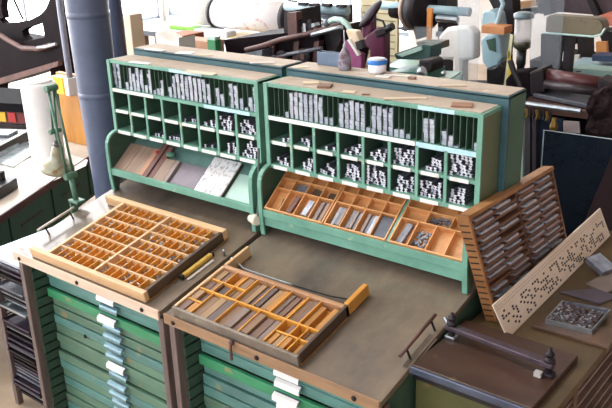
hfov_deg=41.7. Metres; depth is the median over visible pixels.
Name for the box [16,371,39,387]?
tray
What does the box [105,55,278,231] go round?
rack
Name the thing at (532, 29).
wall
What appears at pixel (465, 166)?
bar
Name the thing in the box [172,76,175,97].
stack
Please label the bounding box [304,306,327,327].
wooden block
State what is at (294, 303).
wooden block
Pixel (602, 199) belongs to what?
board
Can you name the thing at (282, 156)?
bar
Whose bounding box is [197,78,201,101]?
stack
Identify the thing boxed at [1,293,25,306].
tray
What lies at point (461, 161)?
bar
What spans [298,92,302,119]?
stack
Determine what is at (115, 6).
support post
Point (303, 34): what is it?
press
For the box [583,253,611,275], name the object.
block
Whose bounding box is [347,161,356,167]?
bar
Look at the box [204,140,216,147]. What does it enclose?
bar
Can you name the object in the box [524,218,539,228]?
strip
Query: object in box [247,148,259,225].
plug
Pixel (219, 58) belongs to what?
storage rack
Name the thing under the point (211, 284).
wooden block
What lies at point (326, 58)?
box
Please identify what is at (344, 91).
scrap
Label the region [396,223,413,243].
block
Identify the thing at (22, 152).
printing forme
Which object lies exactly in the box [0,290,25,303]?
tray
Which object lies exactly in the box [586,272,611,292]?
slab
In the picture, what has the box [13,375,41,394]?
tray
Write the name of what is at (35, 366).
tray
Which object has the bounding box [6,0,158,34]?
window
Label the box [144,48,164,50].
scrap
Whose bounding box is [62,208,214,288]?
loose type
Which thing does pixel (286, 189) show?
tray
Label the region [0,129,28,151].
case
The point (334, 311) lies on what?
wooden block
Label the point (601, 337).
wooden plank
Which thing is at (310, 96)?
stack
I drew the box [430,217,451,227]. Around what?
scraps
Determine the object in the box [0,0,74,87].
press
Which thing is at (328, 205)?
block
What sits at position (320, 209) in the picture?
block
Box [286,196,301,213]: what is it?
block
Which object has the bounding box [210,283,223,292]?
wooden block
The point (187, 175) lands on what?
metal plate
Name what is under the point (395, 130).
stack
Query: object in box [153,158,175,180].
wooden board
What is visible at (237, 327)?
wooden block
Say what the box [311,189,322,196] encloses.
block
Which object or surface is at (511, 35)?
strap
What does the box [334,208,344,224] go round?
strip
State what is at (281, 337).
wooden block
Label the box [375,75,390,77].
scrap
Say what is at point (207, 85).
stack
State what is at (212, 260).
metal rule
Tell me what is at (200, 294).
wooden block
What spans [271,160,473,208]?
shelf
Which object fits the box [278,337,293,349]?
wooden block
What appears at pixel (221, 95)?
stack
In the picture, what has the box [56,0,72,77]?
conduit pipe
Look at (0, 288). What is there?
tray
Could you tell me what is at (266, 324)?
wooden block
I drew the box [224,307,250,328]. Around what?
wooden block
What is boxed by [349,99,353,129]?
stack
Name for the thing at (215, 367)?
tray
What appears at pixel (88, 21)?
column
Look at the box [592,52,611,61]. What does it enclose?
tray
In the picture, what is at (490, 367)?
press
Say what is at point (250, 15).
roll
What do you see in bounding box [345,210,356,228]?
strip
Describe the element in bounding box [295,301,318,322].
wooden block
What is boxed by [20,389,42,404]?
tray
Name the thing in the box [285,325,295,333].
wooden block
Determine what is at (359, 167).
bar
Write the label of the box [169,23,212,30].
tray
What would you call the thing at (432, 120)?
stack
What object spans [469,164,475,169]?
bar
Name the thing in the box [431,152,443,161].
bar
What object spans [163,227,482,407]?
base cabinet
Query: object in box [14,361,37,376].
tray
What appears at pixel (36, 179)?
paper sheet
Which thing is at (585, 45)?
machine
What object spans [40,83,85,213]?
desk lamp
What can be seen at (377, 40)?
machine
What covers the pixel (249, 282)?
wooden block
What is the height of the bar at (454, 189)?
0.014 m
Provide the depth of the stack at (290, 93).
3.11 m
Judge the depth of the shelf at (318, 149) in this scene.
2.97 m
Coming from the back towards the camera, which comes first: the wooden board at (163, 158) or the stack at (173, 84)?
the wooden board at (163, 158)
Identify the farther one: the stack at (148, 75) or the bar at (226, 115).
the stack at (148, 75)
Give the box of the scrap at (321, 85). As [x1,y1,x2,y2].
[317,83,332,88]
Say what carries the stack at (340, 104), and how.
on the rack at (481, 123)
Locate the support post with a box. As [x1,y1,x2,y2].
[108,0,126,57]
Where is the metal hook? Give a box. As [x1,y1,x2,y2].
[228,339,233,360]
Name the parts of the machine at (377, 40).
arm, knob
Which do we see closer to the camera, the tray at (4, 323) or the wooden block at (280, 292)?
the wooden block at (280, 292)
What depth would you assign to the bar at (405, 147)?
2.88 m
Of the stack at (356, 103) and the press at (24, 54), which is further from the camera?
the press at (24, 54)
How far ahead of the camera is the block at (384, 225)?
2.97 m
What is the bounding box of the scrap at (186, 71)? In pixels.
[183,70,217,74]
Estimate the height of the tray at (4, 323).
0.012 m
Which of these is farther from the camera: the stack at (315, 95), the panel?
the panel
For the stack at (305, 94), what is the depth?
3.07 m
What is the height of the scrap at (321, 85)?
0.008 m
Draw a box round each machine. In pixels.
[359,0,394,71]
[380,0,486,82]
[390,41,444,77]
[481,0,521,84]
[520,0,611,69]
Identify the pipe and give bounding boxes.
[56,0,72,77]
[323,17,351,29]
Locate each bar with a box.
[184,115,196,121]
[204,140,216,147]
[219,113,233,118]
[247,117,255,123]
[277,152,289,160]
[301,134,311,141]
[325,142,335,149]
[326,159,336,166]
[344,143,357,152]
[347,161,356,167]
[356,164,361,170]
[370,146,383,155]
[374,166,385,174]
[378,145,387,153]
[379,167,387,174]
[382,169,387,176]
[394,144,405,151]
[399,144,412,152]
[400,172,414,179]
[407,146,414,153]
[420,176,430,183]
[424,188,431,192]
[425,177,435,184]
[429,177,442,185]
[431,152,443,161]
[435,154,443,162]
[438,157,443,163]
[451,183,464,192]
[458,159,465,164]
[458,184,468,191]
[461,187,474,197]
[461,192,473,200]
[461,196,473,204]
[462,164,469,169]
[462,184,474,192]
[467,169,474,174]
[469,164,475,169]
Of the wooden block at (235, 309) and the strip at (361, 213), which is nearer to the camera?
the wooden block at (235, 309)
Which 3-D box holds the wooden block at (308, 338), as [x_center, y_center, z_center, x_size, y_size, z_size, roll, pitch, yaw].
[0.017,0.456,2.683,0.022,0.032,0.052,14,26,36]
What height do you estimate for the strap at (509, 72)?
0.575 m
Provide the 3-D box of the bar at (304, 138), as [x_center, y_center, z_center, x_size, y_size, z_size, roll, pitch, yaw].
[0.015,-0.263,3.161,0.012,0.014,0.092,14,26,36]
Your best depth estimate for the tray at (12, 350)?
3.90 m
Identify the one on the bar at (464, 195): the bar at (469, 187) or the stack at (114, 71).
the bar at (469, 187)
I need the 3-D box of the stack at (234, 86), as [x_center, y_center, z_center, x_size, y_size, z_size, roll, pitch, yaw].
[-0.260,-0.450,3.319,0.021,0.095,0.090,14,26,36]
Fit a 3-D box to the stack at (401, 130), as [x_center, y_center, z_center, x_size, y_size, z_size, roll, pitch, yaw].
[0.365,-0.260,2.864,0.017,0.030,0.089,14,26,36]
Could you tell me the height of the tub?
0.055 m
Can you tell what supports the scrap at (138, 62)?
on the rack at (137, 116)
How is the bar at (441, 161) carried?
on the bar
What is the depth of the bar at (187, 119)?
3.54 m
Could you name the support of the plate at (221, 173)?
in the rack at (137, 116)
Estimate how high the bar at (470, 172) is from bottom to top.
0.014 m
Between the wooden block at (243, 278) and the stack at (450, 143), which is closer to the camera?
the stack at (450, 143)
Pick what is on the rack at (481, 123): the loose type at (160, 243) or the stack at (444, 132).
the stack at (444, 132)
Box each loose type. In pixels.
[61,212,204,284]
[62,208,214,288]
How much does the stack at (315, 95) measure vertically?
0.109 m
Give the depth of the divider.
2.95 m
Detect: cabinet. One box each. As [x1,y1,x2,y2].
[0,88,62,130]
[0,135,94,245]
[12,179,270,407]
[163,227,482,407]
[415,208,611,407]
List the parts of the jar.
lid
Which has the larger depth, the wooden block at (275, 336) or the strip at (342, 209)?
the strip at (342, 209)
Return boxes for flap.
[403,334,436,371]
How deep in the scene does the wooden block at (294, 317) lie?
2.80 m
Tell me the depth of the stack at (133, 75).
3.66 m
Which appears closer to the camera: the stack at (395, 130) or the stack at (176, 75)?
the stack at (395, 130)
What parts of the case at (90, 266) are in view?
rail, row rail, row rail, row rail, row rail, row rail, row rail, rail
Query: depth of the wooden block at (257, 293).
2.93 m
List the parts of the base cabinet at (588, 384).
panel, perforated strip, post, metal strip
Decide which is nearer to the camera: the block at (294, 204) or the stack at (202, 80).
the block at (294, 204)
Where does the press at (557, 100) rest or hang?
on the floor
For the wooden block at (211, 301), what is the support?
in the case at (300, 331)
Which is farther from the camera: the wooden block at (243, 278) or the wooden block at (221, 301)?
the wooden block at (243, 278)
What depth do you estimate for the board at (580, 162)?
3.56 m
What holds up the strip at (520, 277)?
on the rack at (472, 244)
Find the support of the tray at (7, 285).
in the rack at (6, 256)
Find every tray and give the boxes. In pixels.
[0,262,19,273]
[0,267,21,279]
[0,271,22,285]
[0,279,24,298]
[0,288,24,300]
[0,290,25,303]
[0,300,27,318]
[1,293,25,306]
[2,313,30,334]
[3,322,31,337]
[4,297,26,308]
[5,328,32,345]
[6,340,34,356]
[7,335,33,351]
[7,347,35,364]
[9,345,35,359]
[13,354,36,368]
[13,357,37,372]
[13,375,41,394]
[13,381,41,398]
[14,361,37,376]
[15,365,38,379]
[16,368,39,382]
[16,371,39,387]
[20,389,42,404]
[59,289,158,333]
[69,352,166,401]
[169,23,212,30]
[211,355,331,407]
[264,171,344,224]
[323,185,407,241]
[389,199,462,261]
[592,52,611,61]
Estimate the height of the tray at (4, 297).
0.012 m
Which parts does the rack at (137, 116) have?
edge trim, panel, edge trim, panel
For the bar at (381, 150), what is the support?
on the bar
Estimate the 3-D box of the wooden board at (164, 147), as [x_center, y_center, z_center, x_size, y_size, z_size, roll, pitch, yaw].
[-0.700,-0.198,3.749,0.032,0.134,0.165,14,26,36]
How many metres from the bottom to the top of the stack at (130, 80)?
0.101 m
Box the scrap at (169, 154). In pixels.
[166,151,175,156]
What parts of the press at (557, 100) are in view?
drive lever, blue panel, rail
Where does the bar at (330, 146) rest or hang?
in the rack at (481, 123)
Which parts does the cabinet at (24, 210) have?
drawer, drawer, drawer, drawer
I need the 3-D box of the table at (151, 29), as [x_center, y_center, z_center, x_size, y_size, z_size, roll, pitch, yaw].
[-0.596,-0.991,7.501,1.996,1.270,0.912,14,26,36]
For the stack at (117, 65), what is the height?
0.112 m
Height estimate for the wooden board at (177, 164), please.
0.091 m
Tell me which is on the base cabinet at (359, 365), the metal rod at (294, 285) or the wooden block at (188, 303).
the metal rod at (294, 285)
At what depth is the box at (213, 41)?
4.81 m
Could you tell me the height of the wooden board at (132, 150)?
0.106 m
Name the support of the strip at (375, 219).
in the tray at (365, 201)
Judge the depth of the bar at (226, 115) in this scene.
3.39 m
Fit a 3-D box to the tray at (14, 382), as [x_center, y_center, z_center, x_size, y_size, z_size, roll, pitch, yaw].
[-1.241,0.852,4.119,0.230,0.012,0.440,14,26,36]
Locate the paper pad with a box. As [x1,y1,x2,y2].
[194,27,235,37]
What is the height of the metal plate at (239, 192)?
0.087 m
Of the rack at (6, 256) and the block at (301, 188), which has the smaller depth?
the block at (301, 188)
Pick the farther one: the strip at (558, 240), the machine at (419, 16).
the machine at (419, 16)
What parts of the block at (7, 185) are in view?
block knob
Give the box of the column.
[64,0,124,198]
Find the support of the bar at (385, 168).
on the bar
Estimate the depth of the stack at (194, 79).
3.43 m
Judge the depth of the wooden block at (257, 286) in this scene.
2.95 m
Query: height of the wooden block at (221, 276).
0.040 m
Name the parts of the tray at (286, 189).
rail, rail, row rail, row rail, rail, rail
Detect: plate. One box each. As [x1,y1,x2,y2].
[170,163,206,188]
[194,157,243,196]
[225,174,248,203]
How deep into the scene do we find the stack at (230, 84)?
3.30 m
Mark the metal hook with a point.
(231, 342)
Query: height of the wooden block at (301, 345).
0.032 m
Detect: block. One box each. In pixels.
[0,170,17,198]
[179,299,193,309]
[186,302,198,311]
[191,289,205,300]
[194,296,219,315]
[199,294,209,301]
[200,298,227,317]
[204,281,216,289]
[207,300,234,320]
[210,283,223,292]
[214,270,229,280]
[217,306,241,324]
[218,287,229,294]
[222,273,233,281]
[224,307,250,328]
[230,291,241,298]
[233,311,256,330]
[234,277,248,287]
[239,284,261,301]
[240,279,254,289]
[240,313,266,334]
[244,285,267,304]
[249,318,275,338]
[250,287,270,304]
[254,288,278,307]
[258,321,280,339]
[260,290,283,309]
[265,291,289,311]
[267,333,280,343]
[272,335,285,345]
[273,295,296,314]
[278,297,301,316]
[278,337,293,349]
[285,299,304,317]
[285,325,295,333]
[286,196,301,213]
[290,300,312,320]
[293,344,303,353]
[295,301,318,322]
[296,185,308,192]
[301,200,315,217]
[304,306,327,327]
[305,333,314,340]
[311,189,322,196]
[312,201,326,219]
[315,309,338,329]
[317,203,330,220]
[328,193,336,199]
[373,216,393,237]
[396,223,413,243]
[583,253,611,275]
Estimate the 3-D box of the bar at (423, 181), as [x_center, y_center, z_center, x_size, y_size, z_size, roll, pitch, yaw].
[0.433,-0.088,2.865,0.012,0.014,0.078,14,26,36]
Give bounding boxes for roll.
[182,0,298,31]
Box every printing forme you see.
[0,142,30,167]
[0,143,18,156]
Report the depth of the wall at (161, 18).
15.53 m
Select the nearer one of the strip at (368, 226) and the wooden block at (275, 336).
the wooden block at (275, 336)
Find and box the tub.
[367,57,386,73]
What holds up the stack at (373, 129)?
on the rack at (481, 123)
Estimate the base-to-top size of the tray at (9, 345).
0.012 m
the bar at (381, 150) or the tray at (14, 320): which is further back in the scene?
the tray at (14, 320)
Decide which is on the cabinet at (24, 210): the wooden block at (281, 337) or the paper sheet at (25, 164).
the paper sheet at (25, 164)
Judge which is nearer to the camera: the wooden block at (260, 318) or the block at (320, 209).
the wooden block at (260, 318)
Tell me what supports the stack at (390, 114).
on the rack at (481, 123)
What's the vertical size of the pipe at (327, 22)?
0.422 m
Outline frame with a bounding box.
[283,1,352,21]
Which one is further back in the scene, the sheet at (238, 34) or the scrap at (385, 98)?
the sheet at (238, 34)
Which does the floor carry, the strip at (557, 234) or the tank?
the tank
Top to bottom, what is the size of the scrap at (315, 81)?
0.004 m
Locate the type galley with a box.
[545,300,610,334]
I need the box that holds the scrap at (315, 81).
[303,80,318,83]
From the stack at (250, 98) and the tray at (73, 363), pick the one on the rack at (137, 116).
the stack at (250, 98)
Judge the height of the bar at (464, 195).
0.014 m
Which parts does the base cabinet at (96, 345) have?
post, side rail, drawer, drawer, drawer, drawer, drawer, drawer, drawer, drawer, drawer, drawer, drawer, drawer, handle, handle, drawer, drawer, handle, drawer, drawer, handle, handle, handle, handle, handle, handle, handle, handle, post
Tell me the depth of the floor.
4.47 m
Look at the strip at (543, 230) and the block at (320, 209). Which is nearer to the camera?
the strip at (543, 230)
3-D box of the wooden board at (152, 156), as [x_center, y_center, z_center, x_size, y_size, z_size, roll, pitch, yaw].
[-0.733,-0.192,3.767,0.031,0.110,0.136,14,26,36]
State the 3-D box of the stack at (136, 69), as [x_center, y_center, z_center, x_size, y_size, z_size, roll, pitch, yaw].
[-0.737,-0.576,3.675,0.021,0.106,0.090,14,26,36]
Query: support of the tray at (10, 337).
in the rack at (6, 256)
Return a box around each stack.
[112,63,117,86]
[116,64,120,87]
[128,68,132,89]
[132,73,136,90]
[135,68,139,91]
[140,69,143,91]
[147,69,151,92]
[160,80,163,95]
[168,86,171,96]
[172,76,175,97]
[175,74,180,98]
[180,74,184,99]
[184,76,188,99]
[188,75,192,100]
[193,77,197,101]
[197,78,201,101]
[201,79,205,102]
[206,84,210,103]
[215,87,219,105]
[220,93,223,105]
[229,83,233,107]
[233,85,238,108]
[240,98,242,109]
[249,97,252,110]
[289,92,292,117]
[294,91,297,118]
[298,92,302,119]
[303,93,307,120]
[309,94,312,121]
[314,94,317,122]
[318,96,322,123]
[329,117,332,124]
[339,102,342,126]
[344,102,348,127]
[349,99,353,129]
[355,101,358,129]
[360,102,364,130]
[371,105,375,132]
[377,105,380,133]
[383,107,386,134]
[388,107,392,135]
[394,128,397,136]
[399,128,403,137]
[423,117,427,141]
[429,117,434,142]
[441,129,446,145]
[448,134,452,146]
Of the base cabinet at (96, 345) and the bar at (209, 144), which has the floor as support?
the base cabinet at (96, 345)
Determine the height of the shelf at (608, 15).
0.051 m
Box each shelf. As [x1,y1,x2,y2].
[114,87,254,116]
[115,105,256,139]
[117,125,256,161]
[269,114,475,151]
[270,133,474,184]
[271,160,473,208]
[599,11,611,25]
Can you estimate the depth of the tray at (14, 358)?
3.94 m
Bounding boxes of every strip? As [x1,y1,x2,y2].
[331,207,341,224]
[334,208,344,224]
[336,208,347,225]
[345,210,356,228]
[351,212,362,229]
[364,216,374,232]
[366,216,378,233]
[503,232,518,241]
[511,271,528,282]
[518,191,533,200]
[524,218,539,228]
[527,229,544,240]
[543,219,559,229]
[544,225,559,235]
[546,232,559,241]
[547,238,561,247]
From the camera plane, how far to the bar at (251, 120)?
3.30 m
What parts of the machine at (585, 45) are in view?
white plate, lamp glow panel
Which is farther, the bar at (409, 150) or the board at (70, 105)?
the board at (70, 105)
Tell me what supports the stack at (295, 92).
on the rack at (481, 123)
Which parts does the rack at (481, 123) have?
edge trim, panel, panel, edge trim, panel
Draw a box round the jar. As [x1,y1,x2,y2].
[513,11,534,69]
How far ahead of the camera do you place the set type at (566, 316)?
2.75 m
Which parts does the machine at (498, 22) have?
casing, casing, lever, frame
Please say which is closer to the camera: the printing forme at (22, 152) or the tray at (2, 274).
the tray at (2, 274)
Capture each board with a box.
[56,71,86,145]
[114,143,141,170]
[125,146,154,173]
[139,148,159,174]
[142,144,169,176]
[148,147,174,177]
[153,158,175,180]
[162,160,181,182]
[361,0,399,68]
[541,129,611,236]
[584,156,611,230]
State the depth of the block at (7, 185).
4.72 m
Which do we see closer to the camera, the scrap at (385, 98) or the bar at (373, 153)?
the scrap at (385, 98)
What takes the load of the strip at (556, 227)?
on the rack at (472, 244)
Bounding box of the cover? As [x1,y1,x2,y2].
[439,25,479,80]
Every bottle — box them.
[338,30,350,70]
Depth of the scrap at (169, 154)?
3.70 m
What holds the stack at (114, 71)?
on the rack at (137, 116)
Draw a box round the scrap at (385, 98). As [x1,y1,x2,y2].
[383,97,426,99]
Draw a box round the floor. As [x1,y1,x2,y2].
[0,36,520,407]
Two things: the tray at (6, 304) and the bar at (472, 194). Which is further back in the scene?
the tray at (6, 304)
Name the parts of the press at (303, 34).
clutter plate, frame, guide rail, frame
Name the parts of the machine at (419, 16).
tie rod, frame post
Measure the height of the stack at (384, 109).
0.095 m
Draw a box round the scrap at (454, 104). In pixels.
[451,102,472,107]
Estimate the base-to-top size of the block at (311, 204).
0.056 m
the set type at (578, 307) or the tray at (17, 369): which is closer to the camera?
the set type at (578, 307)
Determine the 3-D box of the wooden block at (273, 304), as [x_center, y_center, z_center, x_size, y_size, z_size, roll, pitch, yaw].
[-0.099,0.359,2.872,0.023,0.056,0.121,14,26,36]
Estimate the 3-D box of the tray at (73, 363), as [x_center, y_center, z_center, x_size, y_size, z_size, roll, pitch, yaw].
[-0.654,0.722,3.765,0.835,0.010,0.547,14,26,36]
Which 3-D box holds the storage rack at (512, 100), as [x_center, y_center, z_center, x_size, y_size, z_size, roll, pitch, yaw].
[0.367,0.334,3.312,0.964,1.735,0.137,14,26,36]
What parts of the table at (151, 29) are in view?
leg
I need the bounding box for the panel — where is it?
[195,36,223,50]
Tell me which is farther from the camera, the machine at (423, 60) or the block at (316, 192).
the machine at (423, 60)
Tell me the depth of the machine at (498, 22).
4.33 m
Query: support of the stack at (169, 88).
on the rack at (137, 116)
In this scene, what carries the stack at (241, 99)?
on the rack at (137, 116)
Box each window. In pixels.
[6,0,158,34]
[168,0,184,15]
[265,0,311,2]
[321,0,408,35]
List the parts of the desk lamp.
arm, arm, lamp shade, arm, arm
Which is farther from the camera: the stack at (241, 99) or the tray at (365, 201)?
the stack at (241, 99)
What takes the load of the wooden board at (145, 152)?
in the rack at (137, 116)
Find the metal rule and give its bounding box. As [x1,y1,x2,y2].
[187,259,213,280]
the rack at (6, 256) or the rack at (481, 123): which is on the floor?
the rack at (6, 256)
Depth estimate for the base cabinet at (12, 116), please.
6.48 m
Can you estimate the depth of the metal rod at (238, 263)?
3.05 m
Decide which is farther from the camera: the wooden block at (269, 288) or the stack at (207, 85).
the stack at (207, 85)
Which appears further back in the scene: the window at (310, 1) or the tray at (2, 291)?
the window at (310, 1)
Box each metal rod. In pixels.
[230,257,291,284]
[294,285,346,299]
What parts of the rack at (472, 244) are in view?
lead strip, lead strip, lead strip, lead strip, lead strip, lead strip, lead strip, lead strip, lead strip, lead strip, lead strip, lead strip, rail, lead strip, lead strip, lead strip, lead strip, lead strip, lead strip, lead strip, post, lead strip, lead strip, lead strip, lead strip, lead strip, lead strip, lead strip, lead strip, lead strip, lead strip, lead strip, lead strip, lead strip, lead strip, lead strip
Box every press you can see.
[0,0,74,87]
[224,5,368,64]
[410,312,577,407]
[506,59,611,177]
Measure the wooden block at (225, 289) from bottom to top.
0.031 m
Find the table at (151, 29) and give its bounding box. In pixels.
[143,18,258,44]
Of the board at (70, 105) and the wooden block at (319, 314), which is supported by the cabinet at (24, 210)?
the board at (70, 105)
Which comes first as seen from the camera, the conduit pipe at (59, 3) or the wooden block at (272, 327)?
the wooden block at (272, 327)
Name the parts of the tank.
stand leg, stand leg, plate, tank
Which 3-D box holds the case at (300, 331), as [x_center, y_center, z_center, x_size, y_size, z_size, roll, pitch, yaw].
[-0.129,0.347,2.900,0.590,0.136,0.426,14,26,36]
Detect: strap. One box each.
[504,34,512,85]
[507,50,510,76]
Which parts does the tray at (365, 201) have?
rail, lead strip, rail, lead strip, row rail, row rail, rail, rail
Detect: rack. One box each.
[0,227,51,404]
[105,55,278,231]
[134,43,302,77]
[257,76,501,293]
[286,62,525,197]
[456,166,566,321]
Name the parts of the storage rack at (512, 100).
brush handle, panel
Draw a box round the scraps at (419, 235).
[410,230,430,248]
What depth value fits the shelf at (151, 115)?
3.58 m
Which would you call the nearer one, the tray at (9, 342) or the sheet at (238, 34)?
the tray at (9, 342)
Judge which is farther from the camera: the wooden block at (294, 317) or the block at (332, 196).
the block at (332, 196)
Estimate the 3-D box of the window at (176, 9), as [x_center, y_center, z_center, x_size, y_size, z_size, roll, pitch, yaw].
[-2.040,-6.182,14.138,1.767,5.700,0.090,14,26,36]
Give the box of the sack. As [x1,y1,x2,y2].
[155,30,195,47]
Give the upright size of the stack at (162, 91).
0.067 m
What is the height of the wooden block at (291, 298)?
0.048 m
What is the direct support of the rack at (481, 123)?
on the base cabinet at (359, 365)
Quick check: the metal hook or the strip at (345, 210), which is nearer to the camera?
the metal hook
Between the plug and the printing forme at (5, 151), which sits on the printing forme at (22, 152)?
the printing forme at (5, 151)
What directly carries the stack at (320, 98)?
on the rack at (481, 123)
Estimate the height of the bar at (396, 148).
0.014 m
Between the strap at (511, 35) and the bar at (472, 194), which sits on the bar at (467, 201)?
the bar at (472, 194)
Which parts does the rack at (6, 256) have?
post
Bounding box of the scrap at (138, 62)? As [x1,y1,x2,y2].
[128,61,151,64]
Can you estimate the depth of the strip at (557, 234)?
3.10 m
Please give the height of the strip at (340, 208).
0.059 m
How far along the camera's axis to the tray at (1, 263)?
3.71 m
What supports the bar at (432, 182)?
on the bar
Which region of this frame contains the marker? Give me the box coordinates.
[178,251,213,279]
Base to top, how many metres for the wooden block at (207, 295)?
0.032 m
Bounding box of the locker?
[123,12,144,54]
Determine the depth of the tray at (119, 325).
3.48 m
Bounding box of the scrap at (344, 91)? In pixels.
[342,90,356,92]
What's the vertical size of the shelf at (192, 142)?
0.016 m
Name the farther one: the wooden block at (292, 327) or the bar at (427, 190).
the bar at (427, 190)
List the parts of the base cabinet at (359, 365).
post, drawer, drawer, drawer, drawer, drawer, drawer, drawer, handle, post, side rail, panel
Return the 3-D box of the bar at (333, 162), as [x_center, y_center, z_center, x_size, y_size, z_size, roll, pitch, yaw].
[0.108,-0.161,3.124,0.012,0.014,0.078,14,26,36]
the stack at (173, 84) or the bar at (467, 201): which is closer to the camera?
the bar at (467, 201)
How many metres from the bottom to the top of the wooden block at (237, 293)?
0.033 m
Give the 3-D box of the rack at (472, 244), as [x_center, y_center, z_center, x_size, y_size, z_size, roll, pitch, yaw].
[0.780,0.132,2.916,0.096,0.441,0.795,15,27,37]
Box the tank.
[544,13,608,71]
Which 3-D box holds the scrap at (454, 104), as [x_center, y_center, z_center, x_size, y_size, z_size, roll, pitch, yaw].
[0.524,-0.333,2.697,0.070,0.006,0.050,4,22,15]
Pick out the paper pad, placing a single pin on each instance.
(207, 31)
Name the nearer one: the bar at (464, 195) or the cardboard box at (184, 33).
the bar at (464, 195)
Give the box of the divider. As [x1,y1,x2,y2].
[386,199,409,242]
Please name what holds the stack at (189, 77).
on the rack at (137, 116)
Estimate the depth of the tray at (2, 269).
3.75 m
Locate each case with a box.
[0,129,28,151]
[29,194,228,302]
[172,246,368,366]
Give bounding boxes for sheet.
[14,158,34,170]
[18,153,87,189]
[227,31,254,37]
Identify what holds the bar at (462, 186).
on the bar
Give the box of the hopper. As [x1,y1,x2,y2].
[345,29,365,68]
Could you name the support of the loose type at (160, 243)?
in the case at (90, 266)
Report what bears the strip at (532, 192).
on the rack at (472, 244)
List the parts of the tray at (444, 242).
rail, rail, row rail, row rail, rail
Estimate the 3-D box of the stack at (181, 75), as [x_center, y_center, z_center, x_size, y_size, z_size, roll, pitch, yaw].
[-0.509,-0.518,3.504,0.021,0.106,0.089,14,26,36]
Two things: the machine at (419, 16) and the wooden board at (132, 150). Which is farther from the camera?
the machine at (419, 16)
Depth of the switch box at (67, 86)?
5.40 m
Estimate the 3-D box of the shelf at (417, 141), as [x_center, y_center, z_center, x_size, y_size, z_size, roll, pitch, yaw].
[0.246,-0.271,2.966,0.911,0.014,0.123,14,26,36]
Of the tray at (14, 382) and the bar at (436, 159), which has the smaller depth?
the bar at (436, 159)
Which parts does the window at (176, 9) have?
pane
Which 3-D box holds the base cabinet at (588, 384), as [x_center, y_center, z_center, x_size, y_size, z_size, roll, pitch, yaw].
[0.971,0.744,3.069,0.440,1.107,1.436,14,26,36]
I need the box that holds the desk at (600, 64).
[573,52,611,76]
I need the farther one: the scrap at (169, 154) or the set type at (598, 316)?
the scrap at (169, 154)
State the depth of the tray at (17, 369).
3.96 m
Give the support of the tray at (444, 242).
in the rack at (481, 123)
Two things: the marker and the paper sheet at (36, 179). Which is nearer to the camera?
the marker
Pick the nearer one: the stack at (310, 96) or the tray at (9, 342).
the stack at (310, 96)
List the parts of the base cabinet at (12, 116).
label panel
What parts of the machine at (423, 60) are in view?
flat lid, lid glass, knob, motor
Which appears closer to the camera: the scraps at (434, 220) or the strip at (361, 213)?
the scraps at (434, 220)
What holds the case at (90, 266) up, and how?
on the base cabinet at (96, 345)
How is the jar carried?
on the floor
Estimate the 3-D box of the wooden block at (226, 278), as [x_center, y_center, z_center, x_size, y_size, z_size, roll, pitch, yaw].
[-0.292,0.292,3.053,0.028,0.038,0.063,14,26,36]
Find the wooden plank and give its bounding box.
[531,313,611,349]
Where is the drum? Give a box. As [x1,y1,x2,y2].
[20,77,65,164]
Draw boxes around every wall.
[143,0,164,25]
[163,0,611,67]
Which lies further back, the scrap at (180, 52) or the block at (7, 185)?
the block at (7, 185)
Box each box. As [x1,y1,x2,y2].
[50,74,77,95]
[154,30,203,42]
[207,35,220,50]
[317,50,339,66]
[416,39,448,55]
[439,70,462,79]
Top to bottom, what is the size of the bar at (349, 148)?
0.014 m
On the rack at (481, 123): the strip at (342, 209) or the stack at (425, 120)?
the stack at (425, 120)
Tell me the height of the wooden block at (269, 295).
0.055 m
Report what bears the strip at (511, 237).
on the rack at (472, 244)
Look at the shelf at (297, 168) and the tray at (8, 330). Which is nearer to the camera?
the shelf at (297, 168)
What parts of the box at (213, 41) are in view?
box lid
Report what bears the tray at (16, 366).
in the rack at (6, 256)
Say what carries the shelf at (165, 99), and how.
attached to the rack at (137, 116)
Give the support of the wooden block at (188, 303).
in the case at (300, 331)
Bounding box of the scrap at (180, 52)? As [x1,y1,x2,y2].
[174,51,194,53]
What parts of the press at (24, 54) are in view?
frame, brace rod, frame, feed rail, frame, steel lever, frame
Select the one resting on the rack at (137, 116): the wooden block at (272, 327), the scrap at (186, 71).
the scrap at (186, 71)
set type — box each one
[547,302,601,328]
[549,303,598,327]
[551,302,603,328]
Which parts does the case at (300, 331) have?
row rail, rail, row rail, plate, row rail, row rail, rail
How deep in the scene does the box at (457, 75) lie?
4.26 m
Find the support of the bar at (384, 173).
on the bar
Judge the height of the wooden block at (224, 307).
0.056 m
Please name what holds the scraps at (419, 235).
in the tray at (444, 242)

